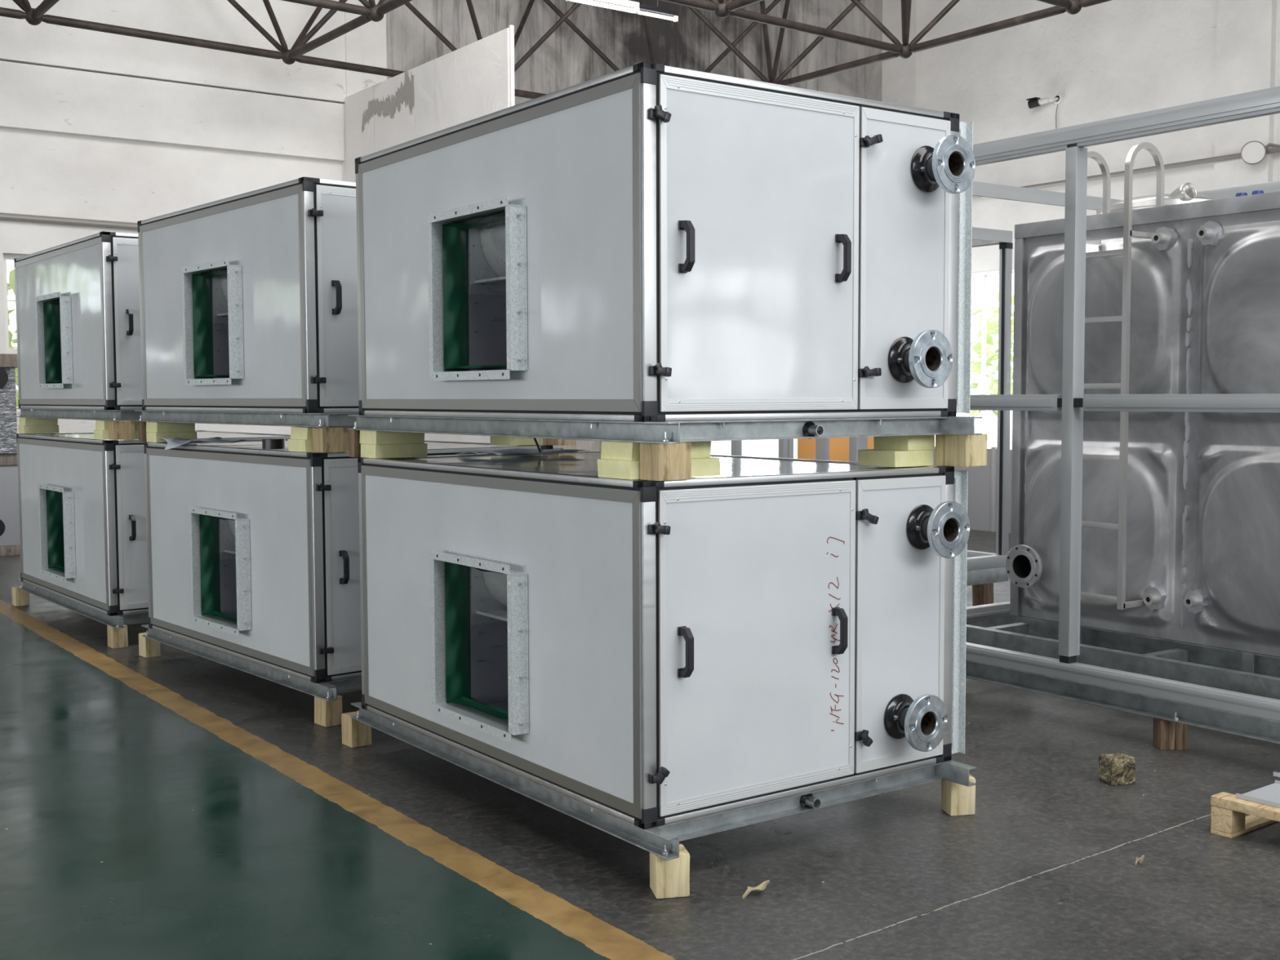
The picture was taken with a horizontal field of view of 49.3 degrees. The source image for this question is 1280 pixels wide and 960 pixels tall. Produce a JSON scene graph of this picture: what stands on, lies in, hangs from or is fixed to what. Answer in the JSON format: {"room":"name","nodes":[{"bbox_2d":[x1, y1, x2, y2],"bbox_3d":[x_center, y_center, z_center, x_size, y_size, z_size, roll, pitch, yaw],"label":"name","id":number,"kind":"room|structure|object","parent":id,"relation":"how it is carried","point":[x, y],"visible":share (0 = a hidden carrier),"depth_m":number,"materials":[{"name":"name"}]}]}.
{"room":"factory floor","nodes":[
{"label":"factory floor","id":0,"kind":"room"},
{"bbox_2d":[0,0,386,434],"bbox_3d":[-4.888,-3.330,15.191,4.551,7.700,0.280,-3,4,-35],"label":"wall","id":1,"kind":"structure","parent":0,"point":[46,174],"depth_m":14.59,"materials":[{"name":"white paint"}]},
{"bbox_2d":[3,253,26,411],"bbox_3d":[-5.960,-1.517,14.530,1.260,1.590,0.080,-3,4,-35],"label":"window","id":2,"kind":"structure","parent":1,"relation":"in","point":[8,259],"depth_m":14.19,"materials":[{"name":"white glass"}]},
{"bbox_2d":[0,212,137,229],"bbox_3d":[-5.048,-2.694,14.879,3.821,0.090,0.070,-3,4,-35],"label":"conduit","id":3,"kind":"object","parent":1,"relation":"attached to","point":[6,216],"visible":0.43,"depth_m":14.27,"materials":[{"name":"grey"}]},
{"bbox_2d":[0,60,345,161],"bbox_3d":[-5.015,-3.900,14.833,3.971,0.638,0.100,-3,4,-35],"label":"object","id":4,"kind":"structure","parent":1,"relation":"attached to","point":[37,98],"depth_m":14.77,"materials":[{"name":"white paint"}]},
{"bbox_2d":[0,0,346,103],"bbox_3d":[-5.008,-4.944,14.753,3.971,1.424,0.140,-3,4,-35],"label":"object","id":5,"kind":"structure","parent":1,"relation":"attached to","point":[42,44],"depth_m":14.81,"materials":[{"name":"white paint"}]},
{"bbox_2d":[342,0,362,181],"bbox_3d":[-3.303,-3.388,16.051,0.190,7.700,0.160,-3,4,-35],"label":"trim","id":6,"kind":"structure","parent":1,"relation":"attached to","point":[353,37],"depth_m":15.90,"materials":[{"name":"white paint"}]},
{"bbox_2d":[386,0,882,451],"bbox_3d":[0.434,-3.580,18.984,8.529,7.700,0.280,-3,4,-35],"label":"wall","id":7,"kind":"structure","parent":0,"point":[564,60],"depth_m":18.28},
{"bbox_2d":[0,0,1111,98],"bbox_3d":[-0.954,-5.067,14.215,12.865,1.609,6.446,0,3,1],"label":"roof truss","id":8,"kind":"object","parent":7,"relation":"attached to","point":[371,11],"visible":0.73,"depth_m":13.93,"materials":[{"name":"grey metal"}]},
{"bbox_2d":[565,0,634,13],"bbox_3d":[-0.378,-4.410,12.950,0.757,0.060,0.044,-3,4,-35],"label":"tube light","id":9,"kind":"object","parent":7,"relation":"hanging from","point":[566,0],"depth_m":13.00,"materials":[{"name":"white"}]},
{"bbox_2d":[638,0,678,22],"bbox_3d":[0.164,-4.491,13.334,0.464,0.170,0.044,-3,4,-35],"label":"tube light","id":10,"kind":"object","parent":7,"relation":"hanging from","point":[674,14],"depth_m":13.33,"materials":[{"name":"white plastic"}]},
{"bbox_2d":[0,529,1279,959],"bbox_3d":[-2.766,1.067,7.192,27.770,0.120,26.200,-3,4,-35],"label":"floor","id":11,"kind":"structure","parent":0,"point":[176,804],"depth_m":4.44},
{"bbox_2d":[0,453,20,556],"bbox_3d":[-6.468,0.231,12.495,1.600,0.930,0.740,-3,4,-35],"label":"crate","id":12,"kind":"object","parent":11,"relation":"on","point":[10,544],"visible":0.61,"depth_m":12.61,"materials":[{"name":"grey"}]},
{"bbox_2d":[0,353,17,453],"bbox_3d":[-6.394,-0.673,12.366,1.600,0.890,0.650,-3,4,-35],"label":"crate","id":13,"kind":"object","parent":12,"relation":"on","point":[8,422],"visible":0.85,"depth_m":12.52,"materials":[{"name":"plastic"}]},
{"bbox_2d":[11,586,29,606],"bbox_3d":[-4.277,0.801,9.630,0.092,0.124,0.103,-3,4,-38],"label":"wood block","id":14,"kind":"object","parent":11,"relation":"on","point":[20,597],"visible":0.8,"depth_m":9.59,"materials":[{"name":"beige wood"}]},
{"bbox_2d":[106,624,128,648],"bbox_3d":[-2.999,0.896,8.008,0.087,0.124,0.103,-3,4,-38],"label":"wood block","id":15,"kind":"object","parent":11,"relation":"on","point":[117,637],"visible":0.91,"depth_m":7.97,"materials":[{"name":"beige wood"}]},
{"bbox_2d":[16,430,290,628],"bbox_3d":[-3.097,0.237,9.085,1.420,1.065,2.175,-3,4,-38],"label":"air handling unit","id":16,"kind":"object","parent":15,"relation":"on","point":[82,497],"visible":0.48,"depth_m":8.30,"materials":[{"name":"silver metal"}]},
{"bbox_2d":[18,425,59,433],"bbox_3d":[-4.079,-0.345,9.466,0.227,0.054,0.140,-3,4,-38],"label":"pad","id":17,"kind":"object","parent":16,"relation":"on","point":[22,428],"visible":0.9,"depth_m":9.41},
{"bbox_2d":[18,417,57,425],"bbox_3d":[-4.089,-0.400,9.483,0.213,0.054,0.155,-3,4,-38],"label":"pad","id":18,"kind":"object","parent":17,"relation":"on","point":[23,420],"visible":0.76,"depth_m":9.42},
{"bbox_2d":[17,438,109,610],"bbox_3d":[-3.613,0.233,8.684,0.132,0.945,1.881,-3,4,-35],"label":"panel","id":19,"kind":"object","parent":16,"relation":"attached to","point":[64,483],"depth_m":8.49,"materials":[{"name":"silver metal"}]},
{"bbox_2d":[93,429,138,439],"bbox_3d":[-2.987,-0.268,8.134,0.336,0.054,0.167,-3,4,-38],"label":"pad","id":20,"kind":"object","parent":16,"relation":"on","point":[98,434],"visible":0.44,"depth_m":8.02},
{"bbox_2d":[95,420,146,430],"bbox_3d":[-2.998,-0.321,8.126,0.291,0.054,0.161,-3,4,-38],"label":"pad","id":21,"kind":"object","parent":20,"relation":"on","point":[100,424],"visible":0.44,"depth_m":8.03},
{"bbox_2d":[108,420,134,439],"bbox_3d":[-2.966,-0.285,7.981,0.121,0.108,0.091,-3,4,-39],"label":"wood block","id":22,"kind":"object","parent":16,"relation":"on","point":[122,429],"visible":0.91,"depth_m":7.95,"materials":[{"name":"brown wood"}]},
{"bbox_2d":[13,231,142,421],"bbox_3d":[-3.082,-0.934,9.009,1.420,1.065,2.175,-3,4,-38],"label":"air handling unit","id":23,"kind":"object","parent":22,"relation":"on","point":[77,308],"visible":0.4,"depth_m":8.21,"materials":[{"name":"silver metal"}]},
{"bbox_2d":[14,236,106,404],"bbox_3d":[-3.600,-0.938,8.609,0.129,0.945,1.881,-3,4,-35],"label":"panel","id":24,"kind":"object","parent":23,"relation":"attached to","point":[61,344],"depth_m":8.43,"materials":[{"name":"silver metal"}]},
{"bbox_2d":[138,631,160,657],"bbox_3d":[-2.714,0.911,7.718,0.086,0.126,0.092,-3,5,-42],"label":"wood block","id":25,"kind":"object","parent":11,"relation":"on","point":[148,647],"visible":0.78,"depth_m":7.68,"materials":[{"name":"beige wood"}]},
{"bbox_2d":[314,694,342,727],"bbox_3d":[-1.362,1.005,6.100,0.088,0.126,0.104,-3,5,-42],"label":"wood block","id":26,"kind":"object","parent":11,"relation":"on","point":[326,713],"visible":0.81,"depth_m":6.06,"materials":[{"name":"beige wood"}]},
{"bbox_2d":[141,439,564,701],"bbox_3d":[-1.528,0.345,7.184,1.420,1.065,2.175,-3,5,-40],"label":"air handling unit","id":27,"kind":"object","parent":26,"relation":"on","point":[253,552],"visible":0.45,"depth_m":6.47,"materials":[{"name":"silver metal"}]},
{"bbox_2d":[137,422,146,442],"bbox_3d":[-2.666,-0.262,7.578,0.103,0.108,0.058,-3,5,-40],"label":"wood block","id":28,"kind":"object","parent":27,"relation":"on","point":[141,425],"visible":0.46,"depth_m":7.53,"materials":[{"name":"brown wood"}]},
{"bbox_2d":[146,431,196,442],"bbox_3d":[-2.526,-0.232,7.524,0.226,0.054,0.140,-3,5,-40],"label":"pad","id":29,"kind":"object","parent":27,"relation":"on","point":[151,437],"visible":0.66,"depth_m":7.46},
{"bbox_2d":[146,422,195,432],"bbox_3d":[-2.537,-0.287,7.541,0.212,0.054,0.155,-3,5,-40],"label":"pad","id":30,"kind":"object","parent":29,"relation":"on","point":[154,427],"visible":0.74,"depth_m":7.47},
{"bbox_2d":[155,436,247,449],"bbox_3d":[-2.264,-0.188,7.182,0.360,0.056,0.599,-3,4,-35],"label":"plastic sheet","id":31,"kind":"object","parent":27,"relation":"on","point":[172,442],"visible":1,"depth_m":7.08,"materials":[{"name":"white"}]},
{"bbox_2d":[146,448,315,676],"bbox_3d":[-2.017,0.342,6.770,0.183,0.945,1.878,-3,4,-35],"label":"panel","id":32,"kind":"object","parent":27,"relation":"attached to","point":[197,500],"depth_m":6.60,"materials":[{"name":"silver metal"}]},
{"bbox_2d":[262,438,285,448],"bbox_3d":[-1.701,-0.168,6.478,0.104,0.045,0.104,-3,4,-35],"label":"tape roll","id":33,"kind":"object","parent":27,"relation":"on","point":[273,443],"visible":1,"depth_m":6.43,"materials":[{"name":"black"}]},
{"bbox_2d":[288,438,348,452],"bbox_3d":[-1.381,-0.158,6.237,0.338,0.054,0.167,-3,5,-40],"label":"pad","id":34,"kind":"object","parent":27,"relation":"on","point":[294,445],"visible":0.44,"depth_m":6.11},
{"bbox_2d":[290,426,354,439],"bbox_3d":[-1.390,-0.212,6.230,0.294,0.054,0.161,-3,5,-40],"label":"pad","id":35,"kind":"object","parent":34,"relation":"on","point":[296,433],"visible":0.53,"depth_m":6.13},
{"bbox_2d":[312,426,346,453],"bbox_3d":[-1.352,-0.176,6.085,0.120,0.108,0.090,-3,5,-41],"label":"wood block","id":36,"kind":"object","parent":27,"relation":"on","point":[327,439],"visible":0.96,"depth_m":6.05,"materials":[{"name":"beige wood"}]},
{"bbox_2d":[134,177,359,427],"bbox_3d":[-1.536,-0.825,7.098,1.420,1.065,2.175,-3,5,-40],"label":"air handling unit","id":37,"kind":"object","parent":36,"relation":"on","point":[248,301],"visible":0.44,"depth_m":6.34,"materials":[{"name":"silver metal"}]},
{"bbox_2d":[139,183,306,406],"bbox_3d":[-2.028,-0.829,6.686,0.175,0.945,1.878,-3,4,-35],"label":"panel","id":38,"kind":"object","parent":37,"relation":"attached to","point":[250,248],"depth_m":6.52,"materials":[{"name":"silver metal"}]},
{"bbox_2d":[489,435,541,445],"bbox_3d":[-0.614,-0.201,6.890,0.188,0.054,0.175,-3,5,-40],"label":"pad","id":39,"kind":"object","parent":27,"relation":"on","point":[501,441],"visible":0.56,"depth_m":6.82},
{"bbox_2d":[542,438,575,445],"bbox_3d":[-0.399,-0.227,6.867,0.107,0.108,0.138,-3,5,-40],"label":"wood block","id":40,"kind":"object","parent":27,"relation":"on","point":[545,441],"visible":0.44,"depth_m":6.82,"materials":[{"name":"beige wood"}]},
{"bbox_2d":[341,711,371,747],"bbox_3d":[-1.168,1.026,5.744,0.090,0.127,0.096,-3,4,-38],"label":"wood block","id":41,"kind":"object","parent":11,"relation":"on","point":[355,733],"visible":0.8,"depth_m":5.71,"materials":[{"name":"beige wood"}]},
{"bbox_2d":[345,24,515,443],"bbox_3d":[-2.244,-1.887,14.505,0.065,4.883,3.696,-3,4,-35],"label":"partition panel","id":42,"kind":"object","parent":11,"relation":"on","point":[474,80],"depth_m":14.11,"materials":[{"name":"grey paint"}]},
{"bbox_2d":[649,844,689,898],"bbox_3d":[0.085,1.126,4.018,0.102,0.127,0.102,-1,4,-10],"label":"wood block","id":43,"kind":"object","parent":11,"relation":"on","point":[670,878],"visible":0.95,"depth_m":3.97,"materials":[{"name":"beige wood"}]},
{"bbox_2d":[350,450,976,860],"bbox_3d":[-0.015,0.465,5.132,1.420,1.065,2.175,-3,4,-35],"label":"air handling unit","id":44,"kind":"object","parent":43,"relation":"on","point":[654,666],"visible":0.97,"depth_m":4.41,"materials":[{"name":"silver metal"}]},
{"bbox_2d":[348,430,361,457],"bbox_3d":[-1.116,-0.148,5.615,0.102,0.108,0.058,-3,4,-35],"label":"wood block","id":45,"kind":"object","parent":44,"relation":"on","point":[354,446],"visible":0.46,"depth_m":5.58,"materials":[{"name":"brown wood"}]},
{"bbox_2d":[360,443,427,458],"bbox_3d":[-0.979,-0.118,5.551,0.226,0.054,0.140,-3,4,-35],"label":"pad","id":46,"kind":"object","parent":44,"relation":"on","point":[413,450],"visible":0.89,"depth_m":5.49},
{"bbox_2d":[359,430,424,444],"bbox_3d":[-0.990,-0.173,5.568,0.212,0.054,0.155,-3,4,-35],"label":"pad","id":47,"kind":"object","parent":46,"relation":"on","point":[376,437],"visible":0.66,"depth_m":5.50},
{"bbox_2d":[360,465,642,818],"bbox_3d":[-0.558,0.459,4.743,0.086,0.945,1.882,-3,4,-35],"label":"panel","id":48,"kind":"object","parent":44,"relation":"attached to","point":[569,549],"depth_m":4.49,"materials":[{"name":"silver metal"}]},
{"bbox_2d":[455,448,590,455],"bbox_3d":[-0.482,-0.116,5.747,0.460,0.021,0.410,-3,4,-35],"label":"plastic sheet","id":49,"kind":"object","parent":44,"relation":"on","point":[508,451],"visible":0.98,"depth_m":5.69,"materials":[{"name":"white"}]},
{"bbox_2d":[533,438,541,452],"bbox_3d":[-0.423,-0.157,5.693,0.054,0.109,0.012,2,4,28],"label":"cable","id":50,"kind":"object","parent":49,"relation":"on","point":[535,439],"visible":0.44,"depth_m":5.69,"materials":[{"name":"black plastic"}]},
{"bbox_2d":[599,440,601,451],"bbox_3d":[-0.058,-0.153,6.079,0.181,0.054,0.160,-3,4,-35],"label":"pad","id":51,"kind":"object","parent":44,"relation":"on","point":[600,442],"visible":0.11,"depth_m":6.08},
{"bbox_2d":[597,457,720,479],"bbox_3d":[0.058,-0.038,4.176,0.338,0.054,0.167,-3,4,-35],"label":"pad","id":52,"kind":"object","parent":44,"relation":"on","point":[700,467],"visible":0.67,"depth_m":4.11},
{"bbox_2d":[600,440,711,461],"bbox_3d":[0.049,-0.091,4.170,0.294,0.054,0.161,-3,4,-35],"label":"pad","id":53,"kind":"object","parent":52,"relation":"on","point":[620,451],"visible":0.61,"depth_m":4.11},
{"bbox_2d":[640,441,691,480],"bbox_3d":[0.074,-0.055,4.023,0.121,0.108,0.091,-3,4,-37],"label":"wood block","id":54,"kind":"object","parent":44,"relation":"on","point":[658,461],"visible":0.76,"depth_m":3.99,"materials":[{"name":"beige wood"}]},
{"bbox_2d":[347,61,982,444],"bbox_3d":[-0.013,-0.703,5.064,1.420,1.065,2.175,-3,4,-35],"label":"air handling unit","id":55,"kind":"object","parent":54,"relation":"on","point":[643,251],"visible":1,"depth_m":4.33,"materials":[{"name":"silver metal"}]},
{"bbox_2d":[358,72,642,412],"bbox_3d":[-0.556,-0.709,4.677,0.088,0.945,1.882,-3,4,-35],"label":"panel","id":56,"kind":"object","parent":55,"relation":"attached to","point":[562,170],"depth_m":4.42,"materials":[{"name":"silver metal"}]},
{"bbox_2d":[857,448,933,466],"bbox_3d":[0.873,-0.076,4.764,0.187,0.054,0.175,-3,4,-35],"label":"pad","id":57,"kind":"object","parent":44,"relation":"on","point":[868,457],"visible":0.88,"depth_m":4.70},
{"bbox_2d":[873,435,934,450],"bbox_3d":[0.902,-0.131,4.766,0.132,0.054,0.161,-3,4,-35],"label":"pad","id":58,"kind":"object","parent":57,"relation":"on","point":[910,442],"visible":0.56,"depth_m":4.71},
{"bbox_2d":[935,434,986,466],"bbox_3d":[1.088,-0.102,4.726,0.108,0.108,0.138,-3,4,-35],"label":"wood block","id":59,"kind":"object","parent":44,"relation":"on","point":[951,450],"visible":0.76,"depth_m":4.68,"materials":[{"name":"beige wood"}]},
{"bbox_2d":[742,880,769,899],"bbox_3d":[0.334,1.176,4.005,0.036,0.023,0.130,3,5,41],"label":"dry leaf","id":60,"kind":"object","parent":11,"relation":"on","point":[762,886],"visible":1,"depth_m":4.01,"materials":[{"name":"beige plant"}]},
{"bbox_2d":[797,436,874,461],"bbox_3d":[2.353,-0.183,15.730,1.140,1.300,0.460,-3,4,-35],"label":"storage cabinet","id":61,"kind":"object","parent":11,"relation":"on","point":[838,446],"visible":0.02,"depth_m":15.38,"materials":[{"name":"orange paint"}]},
{"bbox_2d":[941,774,975,815],"bbox_3d":[1.091,1.076,4.786,0.092,0.127,0.092,-1,4,-10],"label":"wood block","id":62,"kind":"object","parent":11,"relation":"on","point":[957,799],"visible":0.76,"depth_m":4.74,"materials":[{"name":"beige wood"}]},
{"bbox_2d":[931,446,1012,533],"bbox_3d":[3.697,0.100,14.467,0.060,0.880,2.200,-3,4,-35],"label":"screen","id":63,"kind":"object","parent":11,"relation":"on","point":[982,480],"visible":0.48,"depth_m":14.57,"materials":[{"name":"grey"}]},
{"bbox_2d":[972,582,993,606],"bbox_3d":[2.309,0.774,9.390,0.103,0.160,0.102,-3,4,-35],"label":"wood block","id":64,"kind":"object","parent":11,"relation":"on","point":[982,594],"visible":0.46,"depth_m":9.35,"materials":[{"name":"brown wood"}]},
{"bbox_2d":[1098,752,1135,785],"bbox_3d":[1.760,1.064,5.146,0.106,0.102,0.091,-1,4,-15],"label":"block","id":65,"kind":"object","parent":11,"relation":"on","point":[1114,769],"visible":1,"depth_m":5.11,"materials":[{"name":"brown stone"}]},
{"bbox_2d":[1135,854,1144,865],"bbox_3d":[1.521,1.157,4.244,0.051,0.023,0.014,-3,5,-41],"label":"dry leaf","id":66,"kind":"object","parent":11,"relation":"on","point":[1140,860],"visible":1,"depth_m":4.24,"materials":[{"name":"beige plant"}]},
{"bbox_2d":[1152,717,1187,750],"bbox_3d":[2.144,1.020,5.639,0.110,0.127,0.085,0,3,0],"label":"wood block","id":67,"kind":"object","parent":11,"relation":"on","point":[1167,735],"visible":0.89,"depth_m":5.60,"materials":[{"name":"brown wood"}]},
{"bbox_2d":[848,86,1279,744],"bbox_3d":[3.172,-0.280,5.933,2.259,2.422,4.180,-3,4,-35],"label":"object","id":68,"kind":"structure","parent":67,"relation":"on","point":[1001,650],"depth_m":5.89,"materials":[{"name":"grey metal"}]},
{"bbox_2d":[1005,182,1279,677],"bbox_3d":[3.273,-0.281,6.230,1.614,2.220,2.875,-3,4,-35],"label":"water tank","id":69,"kind":"object","parent":68,"relation":"in","point":[1202,556],"visible":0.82,"depth_m":6.29,"materials":[{"name":"silver metal"}]},
{"bbox_2d":[1080,142,1164,609],"bbox_3d":[2.180,-0.472,6.415,0.261,2.090,0.310,-3,4,-35],"label":"ladder","id":70,"kind":"object","parent":69,"relation":"attached to","point":[1128,233],"visible":0.62,"depth_m":6.26,"materials":[{"name":"silver metal"}]},
{"bbox_2d":[1210,791,1279,838],"bbox_3d":[2.654,1.094,4.415,1.103,0.124,1.182,-3,4,-38],"label":"pallet","id":71,"kind":"object","parent":11,"relation":"on","point":[1228,818],"visible":1,"depth_m":4.51,"materials":[{"name":"beige wood"}]},
{"bbox_2d":[1235,780,1279,808],"bbox_3d":[2.364,1.041,4.157,0.250,0.014,1.100,-3,4,-38],"label":"metal tray","id":72,"kind":"object","parent":71,"relation":"on","point":[1269,795],"visible":1,"depth_m":4.51,"materials":[{"name":"grey metal"}]},
{"bbox_2d":[1273,771,1279,777],"bbox_3d":[2.624,1.014,4.358,0.400,0.036,1.120,-3,4,-38],"label":"metal tray","id":73,"kind":"object","parent":71,"relation":"on","point":[1275,774],"visible":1,"depth_m":4.67,"materials":[{"name":"grey metal"}]},
{"bbox_3d":[-0.039,0.724,10.353,0.103,0.160,0.102,-3,4,-35],"label":"wood block","id":74,"kind":"object","parent":11,"relation":"on","visible":0},
{"bbox_2d":[731,226,1013,586],"bbox_3d":[1.151,-0.510,9.827,1.722,2.360,2.242,-3,4,-35],"label":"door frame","id":75,"kind":"structure","parent":74,"relation":"on","point":[982,567],"depth_m":9.39,"materials":[{"name":"grey metal"}]},
{"bbox_2d":[920,0,1279,272],"bbox_3d":[9.755,-3.249,13.005,0.280,7.700,20.900,-3,4,-35],"label":"wall","id":76,"kind":"structure","parent":0,"point":[1111,59],"depth_m":18.36,"materials":[{"name":"white paint"}]},
{"bbox_2d":[881,0,922,107],"bbox_3d":[3.892,-3.706,20.856,0.120,7.700,0.685,-3,4,-35],"label":"trim","id":77,"kind":"structure","parent":76,"relation":"attached to","point":[901,78],"depth_m":20.63,"materials":[{"name":"white paint"}]},
{"bbox_2d":[934,268,1014,449],"bbox_3d":[4.906,-1.704,19.911,0.080,2.510,2.110,-3,4,-35],"label":"window","id":78,"kind":"structure","parent":76,"relation":"in","point":[984,285],"depth_m":19.85,"materials":[{"name":"white glass"}]},
{"bbox_2d":[1026,93,1063,128],"bbox_3d":[5.389,-4.846,18.588,0.482,0.570,0.148,2,4,30],"label":"security camera","id":79,"kind":"object","parent":76,"relation":"attached to","point":[1033,102],"visible":0.98,"depth_m":18.55,"materials":[{"name":"white plastic"}]},
{"bbox_2d":[972,146,1279,198],"bbox_3d":[6.700,-3.825,16.787,0.060,0.060,8.850,-3,4,-35],"label":"conduit","id":80,"kind":"object","parent":76,"relation":"attached to","point":[1272,150],"visible":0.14,"depth_m":17.09,"materials":[{"name":"grey metal"}]},
{"bbox_2d":[1213,0,1276,189],"bbox_3d":[7.089,-3.447,16.404,0.100,7.700,0.680,-3,4,-35],"label":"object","id":81,"kind":"structure","parent":76,"relation":"attached to","point":[1246,60],"depth_m":16.29,"materials":[{"name":"white paint"}]},
{"bbox_2d":[1240,141,1279,164],"bbox_3d":[7.140,-3.762,16.048,0.428,0.270,0.158,1,4,21],"label":"wall lamp","id":82,"kind":"object","parent":76,"relation":"attached to","point":[1252,153],"visible":1,"depth_m":16.02,"materials":[{"name":"grey plastic"}]},
{"bbox_3d":[-2.794,-6.779,6.714,27.770,0.200,26.200,-3,4,-35],"label":"ceiling","id":83,"kind":"structure","parent":0,"visible":0},
{"bbox_2d":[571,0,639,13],"bbox_3d":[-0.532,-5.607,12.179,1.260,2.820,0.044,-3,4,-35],"label":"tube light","id":84,"kind":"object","parent":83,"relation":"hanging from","point":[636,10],"visible":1,"depth_m":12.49,"materials":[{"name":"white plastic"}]},
{"label":"outside","id":85,"kind":"structure","parent":0,"visible":0},
{"bbox_2d":[710,438,797,458],"bbox_3d":[1.176,0.977,10.992,90.000,0.170,90.000,-3,4,-35],"label":"ground","id":86,"kind":"structure","parent":85,"point":[765,447],"depth_m":41.00,"materials":[{"name":"grey"}]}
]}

